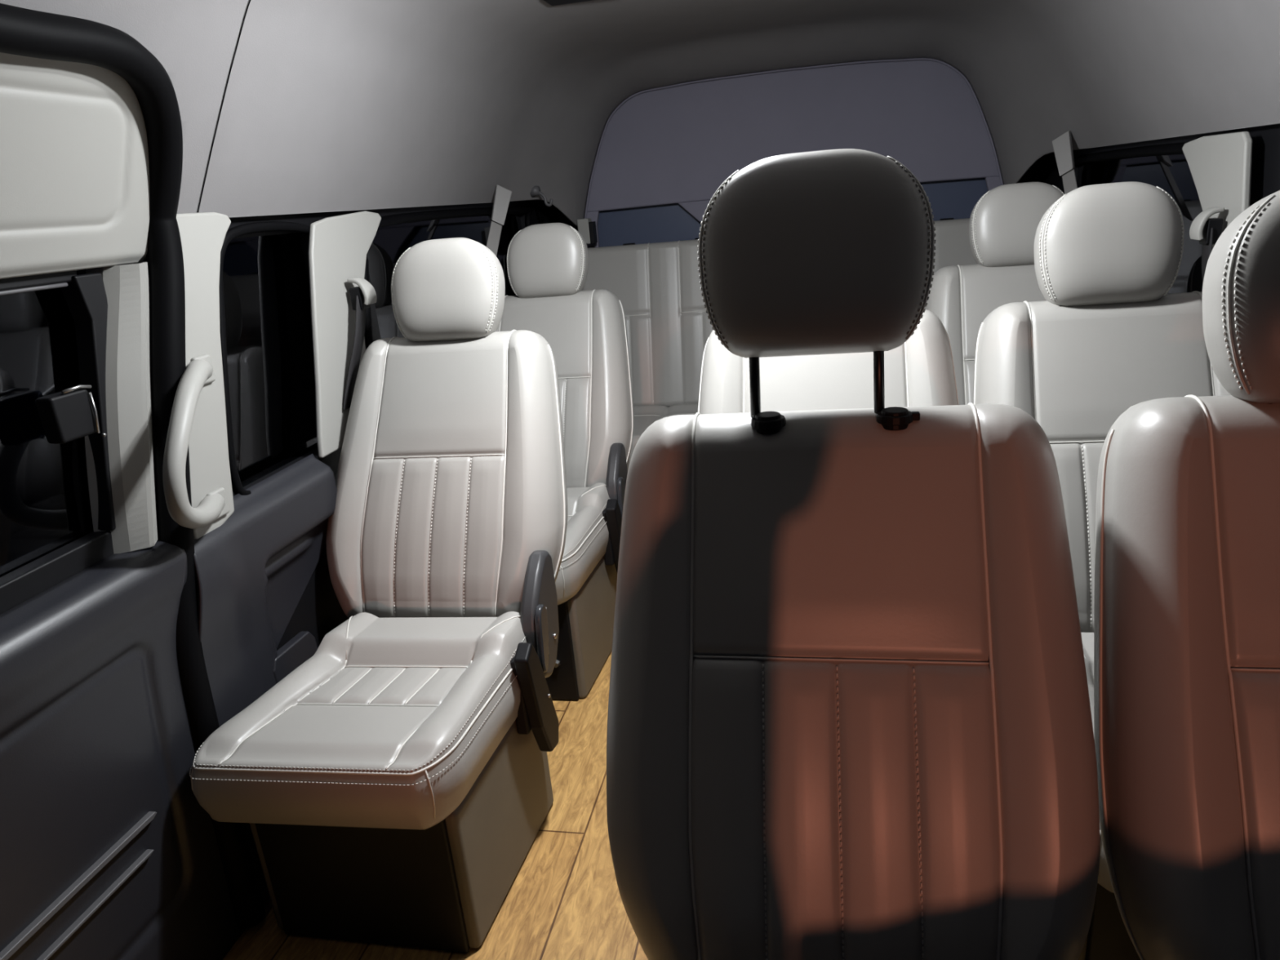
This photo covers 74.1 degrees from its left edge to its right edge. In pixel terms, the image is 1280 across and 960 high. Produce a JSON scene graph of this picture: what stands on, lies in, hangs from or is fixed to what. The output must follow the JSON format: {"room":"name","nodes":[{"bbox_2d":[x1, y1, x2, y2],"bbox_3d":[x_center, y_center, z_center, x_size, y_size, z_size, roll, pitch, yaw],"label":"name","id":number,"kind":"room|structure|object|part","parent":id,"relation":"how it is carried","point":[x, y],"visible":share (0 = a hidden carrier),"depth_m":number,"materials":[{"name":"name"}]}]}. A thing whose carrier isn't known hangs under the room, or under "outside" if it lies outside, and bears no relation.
{"room":"vehicle interior","nodes":[
{"label":"vehicle interior","id":0,"kind":"room"},
{"bbox_2d":[128,200,557,650],"bbox_3d":[-0.628,-0.224,2.799,0.070,1.360,2.760,-1,19,12],"label":"wall","id":1,"kind":"structure","parent":0,"point":[318,611],"depth_m":2.00,"materials":[{"name":"black plastic"}]},
{"bbox_2d":[0,52,244,959],"bbox_3d":[-0.887,0.252,1.104,0.186,1.564,1.111,-1,19,12],"label":"door","id":2,"kind":"structure","parent":1,"relation":"in","point":[108,850],"depth_m":1.32,"materials":[{"name":"grey plastic"}]},
{"bbox_3d":[-0.992,-0.160,0.911,0.006,0.007,0.920,-1,19,12],"label":"rail","id":3,"kind":"part","parent":2,"relation":"part of","materials":[{"name":"grey plastic"}]},
{"bbox_3d":[-0.912,-0.350,0.915,0.135,0.304,1.081,-1,19,12],"label":"panel","id":4,"kind":"part","parent":2,"relation":"part of","materials":[{"name":"grey plastic"}]},
{"bbox_3d":[-0.866,-0.126,1.438,0.077,0.457,0.226,-1,19,12],"label":"window edge trim","id":5,"kind":"part","parent":2,"relation":"part of","materials":[{"name":"grey plastic"}]},
{"bbox_3d":[-0.880,0.629,1.172,0.072,0.806,0.936,-1,19,12],"label":"panel","id":6,"kind":"part","parent":2,"relation":"part of","materials":[{"name":"black plastic"}]},
{"bbox_2d":[0,3,266,929],"bbox_3d":[-0.824,0.206,1.150,0.181,1.573,1.066,-1,19,12],"label":"trim","id":7,"kind":"structure","parent":1,"relation":"attached to","point":[24,32],"depth_m":1.45,"materials":[{"name":"black rubber"}]},
{"bbox_2d":[162,354,229,528],"bbox_3d":[-0.774,-0.052,1.475,0.066,0.294,0.268,-9,19,-11],"label":"handle","id":8,"kind":"object","parent":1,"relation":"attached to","point":[199,372],"visible":1,"depth_m":1.40,"materials":[{"name":"grey plastic"}]},
{"bbox_2d":[176,212,234,539],"bbox_3d":[-0.805,-0.194,1.581,0.026,0.578,0.304,-1,19,12],"label":"trim","id":9,"kind":"structure","parent":1,"relation":"attached to","point":[202,234],"depth_m":1.56,"materials":[{"name":"grey plastic"}]},
{"bbox_2d":[193,453,337,908],"bbox_3d":[-0.747,0.398,1.801,0.075,0.786,0.538,-1,19,12],"label":"trim","id":10,"kind":"structure","parent":1,"relation":"attached to","point":[253,571],"depth_m":1.68,"materials":[{"name":"black plastic"}]},
{"bbox_2d":[222,232,317,487],"bbox_3d":[-0.825,-0.274,1.851,0.005,0.540,0.540,-1,19,12],"label":"window","id":11,"kind":"structure","parent":1,"relation":"in","point":[266,285],"depth_m":1.87,"materials":[{"name":"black glass"}]},
{"bbox_2d":[218,221,325,495],"bbox_3d":[-0.777,-0.273,1.823,0.020,0.539,0.476,-1,19,12],"label":"trim","id":12,"kind":"structure","parent":1,"relation":"attached to","point":[257,227],"depth_m":1.66,"materials":[{"name":"black rubber"}]},
{"bbox_2d":[308,211,381,457],"bbox_3d":[-0.709,-0.378,2.084,0.014,0.532,0.481,-1,19,12],"label":"trim","id":13,"kind":"structure","parent":1,"relation":"attached to","point":[339,246],"depth_m":2.00,"materials":[{"name":"grey plastic"}]},
{"bbox_2d":[366,213,521,338],"bbox_3d":[-0.606,-0.650,2.932,0.005,0.540,1.470,-1,19,12],"label":"window","id":14,"kind":"structure","parent":1,"relation":"in","point":[388,243],"depth_m":2.51,"materials":[{"name":"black glass"}]},
{"bbox_2d":[364,205,533,350],"bbox_3d":[-0.587,-0.628,2.861,0.028,0.547,1.640,-1,19,12],"label":"trim","id":15,"kind":"structure","parent":1,"relation":"attached to","point":[403,218],"depth_m":2.57,"materials":[{"name":"black plastic"}]},
{"bbox_2d":[222,649,648,959],"bbox_3d":[0.214,0.857,1.522,2.080,0.030,5.550,-1,19,12],"label":"floor","id":16,"kind":"structure","parent":0,"point":[563,901],"depth_m":1.68,"materials":[{"name":"brown wood"}]},
{"bbox_2d":[273,631,317,684],"bbox_3d":[-0.731,0.564,1.887,0.024,0.457,0.165,-1,19,12],"label":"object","id":17,"kind":"object","parent":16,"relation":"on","point":[301,647],"visible":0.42,"depth_m":1.81,"materials":[{"name":"black plastic"}]},
{"bbox_2d":[189,237,567,952],"bbox_3d":[-0.491,0.163,1.768,0.586,1.238,0.926,-1,19,12],"label":"passenger seat","id":18,"kind":"object","parent":16,"relation":"on","point":[393,787],"visible":1,"depth_m":1.73,"materials":[{"name":"white leather"}]},
{"bbox_2d":[191,611,527,829],"bbox_3d":[-0.501,0.441,1.638,0.506,0.192,0.503,-1,19,12],"label":"cushion","id":19,"kind":"object","parent":18,"relation":"on","point":[390,722],"depth_m":1.51,"materials":[{"name":"white leather"}]},
{"bbox_2d":[342,277,377,410],"bbox_3d":[-0.677,-0.331,2.039,0.056,0.296,0.157,-1,19,12],"label":"belt","id":20,"kind":"object","parent":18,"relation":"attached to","point":[362,296],"visible":0.94,"depth_m":2.04,"materials":[{"name":"grey plastic"}]},
{"bbox_3d":[-0.513,0.725,1.559,0.378,0.311,0.020,-1,19,12],"label":"plate","id":21,"kind":"part","parent":18,"relation":"part of","materials":[{"name":"black plastic"}]},
{"bbox_3d":[-0.452,-0.001,1.991,0.577,0.645,0.391,-1,19,12],"label":"backrest","id":22,"kind":"part","parent":18,"relation":"part of","materials":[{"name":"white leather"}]},
{"bbox_3d":[-0.203,0.328,1.767,0.014,0.142,0.061,-1,19,12],"label":"recliner lever","id":23,"kind":"part","parent":18,"relation":"part of","materials":[{"name":"grey plastic"}]},
{"bbox_2d":[496,222,633,699],"bbox_3d":[-0.344,-0.103,2.534,0.586,1.238,0.926,-1,19,12],"label":"passenger seat","id":24,"kind":"object","parent":16,"relation":"on","point":[585,331],"visible":0.48,"depth_m":2.63,"materials":[{"name":"white leather"}]},
{"bbox_3d":[-0.365,0.459,2.326,0.378,0.311,0.020,-1,19,12],"label":"plate","id":25,"kind":"part","parent":24,"relation":"part of","materials":[{"name":"black plastic"}]},
{"bbox_3d":[-0.304,-0.267,2.758,0.577,0.645,0.391,-1,19,12],"label":"backrest","id":26,"kind":"part","parent":24,"relation":"part of","materials":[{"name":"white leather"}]},
{"bbox_2d":[555,482,609,604],"bbox_3d":[-0.353,0.174,2.405,0.506,0.192,0.503,-1,19,12],"label":"cushion","id":27,"kind":"object","parent":24,"relation":"on","point":[587,544],"depth_m":2.34,"materials":[{"name":"white leather"}]},
{"bbox_3d":[-0.055,0.062,2.534,0.014,0.142,0.061,-1,19,12],"label":"recliner lever","id":28,"kind":"part","parent":24,"relation":"part of","materials":[{"name":"grey plastic"}]},
{"bbox_2d":[582,217,977,470],"bbox_3d":[0.576,-0.399,3.390,1.833,1.117,0.735,-1,19,12],"label":"seat","id":29,"kind":"object","parent":16,"relation":"on","point":[657,286],"visible":0.16,"depth_m":3.57,"materials":[{"name":"white leather"}]},
{"bbox_2d":[577,217,597,244],"bbox_3d":[-0.229,-1.080,3.681,0.068,0.105,0.060,-1,19,12],"label":"belt retractor","id":30,"kind":"object","parent":29,"relation":"on","point":[586,228],"visible":0.89,"depth_m":3.65,"materials":[{"name":"grey plastic"}]},
{"bbox_2d":[626,403,698,470],"bbox_3d":[0.567,-0.183,3.325,1.742,0.172,0.472,-1,19,12],"label":"cushion","id":31,"kind":"object","parent":29,"relation":"on","point":[645,415],"depth_m":3.53,"materials":[{"name":"white leather"}]},
{"bbox_2d":[697,309,959,414],"bbox_3d":[0.350,0.154,1.576,0.569,1.244,0.919,-1,19,12],"label":"passenger seat","id":32,"kind":"object","parent":16,"relation":"on","point":[920,371],"visible":0.08,"depth_m":1.74,"materials":[{"name":"white leather"}]},
{"bbox_2d":[606,148,1100,959],"bbox_3d":[0.192,0.381,0.802,0.569,1.326,0.938,-1,19,12],"label":"passenger seat","id":33,"kind":"object","parent":16,"relation":"on","point":[849,715],"visible":1,"depth_m":0.95,"materials":[{"name":"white leather"}]},
{"bbox_3d":[0.140,-0.129,1.033,0.012,0.192,0.049,-1,19,12],"label":"headrest post","id":34,"kind":"part","parent":33,"relation":"part of","materials":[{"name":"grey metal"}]},
{"bbox_3d":[0.237,0.257,1.024,0.566,0.645,0.391,-1,19,12],"label":"backrest","id":35,"kind":"part","parent":33,"relation":"part of","materials":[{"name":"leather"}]},
{"bbox_3d":[0.282,-0.131,1.003,0.012,0.192,0.049,-1,19,12],"label":"headrest post","id":36,"kind":"part","parent":33,"relation":"part of","materials":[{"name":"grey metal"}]},
{"bbox_2d":[924,182,1064,404],"bbox_3d":[1.060,-0.128,2.239,0.563,1.244,0.919,-1,19,12],"label":"passenger seat","id":37,"kind":"object","parent":16,"relation":"on","point":[1003,224],"visible":0.19,"depth_m":2.42,"materials":[{"name":"white leather"}]},
{"bbox_3d":[1.103,-0.293,2.457,0.560,0.645,0.391,-1,19,12],"label":"backrest","id":38,"kind":"part","parent":37,"relation":"part of","materials":[{"name":"white leather"}]},
{"bbox_2d":[973,182,1231,959],"bbox_3d":[0.898,0.143,1.461,0.540,1.244,0.919,-1,19,12],"label":"passenger seat","id":39,"kind":"object","parent":16,"relation":"on","point":[1108,338],"visible":0.37,"depth_m":1.62,"materials":[{"name":"white leather"}]},
{"bbox_2d":[1080,632,1114,893],"bbox_3d":[0.876,0.420,1.330,0.460,0.192,0.489,-1,19,12],"label":"cushion","id":40,"kind":"object","parent":39,"relation":"on","point":[1104,878],"depth_m":1.40,"materials":[{"name":"white leather"}]},
{"bbox_3d":[0.941,-0.022,1.679,0.538,0.645,0.391,-1,19,12],"label":"backrest","id":41,"kind":"part","parent":39,"relation":"part of","materials":[{"name":"white leather"}]},
{"bbox_3d":[0.855,0.705,1.253,0.359,0.311,0.020,-1,19,12],"label":"plate","id":42,"kind":"part","parent":39,"relation":"part of","materials":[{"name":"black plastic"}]},
{"bbox_2d":[1093,190,1279,959],"bbox_3d":[0.733,0.408,0.692,0.523,1.252,0.919,-1,19,12],"label":"passenger seat","id":43,"kind":"object","parent":16,"relation":"on","point":[1187,608],"visible":1,"depth_m":0.89,"materials":[{"name":"white leather"}]},
{"bbox_2d":[0,0,1279,226],"bbox_3d":[0.258,-0.886,1.898,2.034,0.647,3.391,-1,19,12],"label":"ceiling","id":44,"kind":"structure","parent":0,"point":[286,107],"depth_m":2.24,"materials":[{"name":"fabric"}]},
{"bbox_2d":[486,184,511,256],"bbox_3d":[-0.487,-0.858,2.897,0.054,0.292,0.373,-3,18,6],"label":"trim","id":45,"kind":"structure","parent":44,"relation":"attached to","point":[502,197],"depth_m":2.92,"materials":[{"name":"grey plastic"}]},
{"bbox_2d":[530,186,553,206],"bbox_3d":[-0.381,-1.105,3.299,0.085,0.084,0.044,-1,19,12],"label":"coat hook","id":46,"kind":"object","parent":44,"relation":"attached to","point":[535,191],"visible":1,"depth_m":3.29,"materials":[{"name":"grey plastic"}]},
{"bbox_2d":[543,0,593,5],"bbox_3d":[-0.143,-1.244,2.162,0.200,0.028,0.080,-1,19,12],"label":"ceiling vent","id":47,"kind":"object","parent":44,"relation":"in","point":[553,2],"visible":1,"depth_m":2.19,"materials":[{"name":"black plastic"}]},
{"bbox_2d":[1052,130,1077,194],"bbox_3d":[1.358,-0.958,2.698,0.054,0.293,0.363,1,19,17],"label":"trim","id":48,"kind":"structure","parent":44,"relation":"attached to","point":[1062,145],"depth_m":2.73,"materials":[{"name":"grey plastic"}]},
{"bbox_2d":[586,60,1000,247],"bbox_3d":[0.636,-0.837,3.694,1.840,1.746,0.028,-1,19,12],"label":"panel","id":49,"kind":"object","parent":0,"point":[680,144],"depth_m":3.46,"materials":[{"name":"grey plastic"}]},
{"bbox_2d":[678,200,710,222],"bbox_3d":[0.611,-1.109,3.600,0.894,0.204,0.025,-1,19,12],"label":"trim","id":50,"kind":"structure","parent":49,"relation":"attached to","point":[696,209],"depth_m":3.64,"materials":[{"name":"grey plastic"}]},
{"bbox_2d":[597,177,987,247],"bbox_3d":[0.625,-1.070,3.661,1.720,0.350,0.007,-1,19,12],"label":"window","id":51,"kind":"structure","parent":49,"relation":"in","point":[956,199],"depth_m":3.73,"materials":[{"name":"blue"}]},
{"bbox_2d":[584,57,1003,218],"bbox_3d":[0.581,-1.386,3.480,1.756,0.552,0.012,-1,19,12],"label":"trim","id":52,"kind":"structure","parent":49,"relation":"attached to","point":[915,59],"depth_m":3.37,"materials":[{"name":"grey plastic"}]},
{"bbox_2d":[555,158,1039,231],"bbox_3d":[0.654,-0.951,3.789,2.320,1.960,0.030,-1,19,12],"label":"wall","id":53,"kind":"structure","parent":0,"point":[1032,175],"depth_m":3.48,"materials":[{"name":"black plastic"}]},
{"bbox_2d":[1038,123,1279,206],"bbox_3d":[1.290,0.021,1.541,0.070,1.360,4.530,-1,19,12],"label":"wall","id":54,"kind":"structure","parent":0,"point":[1265,164],"depth_m":1.78,"materials":[{"name":"black plastic"}]},
{"bbox_2d":[1076,154,1203,293],"bbox_3d":[1.481,-0.705,2.532,0.005,0.540,1.390,-1,19,12],"label":"window","id":55,"kind":"structure","parent":54,"relation":"in","point":[1172,174],"depth_m":2.25,"materials":[{"name":"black glass"}]},
{"bbox_2d":[1062,142,1253,193],"bbox_3d":[1.436,-0.681,2.474,0.028,0.547,1.548,-1,19,12],"label":"trim","id":56,"kind":"structure","parent":54,"relation":"attached to","point":[1174,148],"depth_m":2.42,"materials":[{"name":"black plastic"}]},
{"bbox_2d":[1189,206,1224,284],"bbox_3d":[1.233,-0.439,1.851,0.056,0.296,0.077,-1,19,12],"label":"belt","id":57,"kind":"object","parent":54,"relation":"attached to","point":[1207,230],"visible":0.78,"depth_m":1.82,"materials":[{"name":"grey plastic"}]},
{"bbox_2d":[1182,131,1253,248],"bbox_3d":[1.288,-0.502,1.926,0.016,0.528,0.382,-1,19,12],"label":"trim","id":58,"kind":"structure","parent":54,"relation":"attached to","point":[1220,166],"depth_m":1.82,"materials":[{"name":"grey plastic"}]}
]}

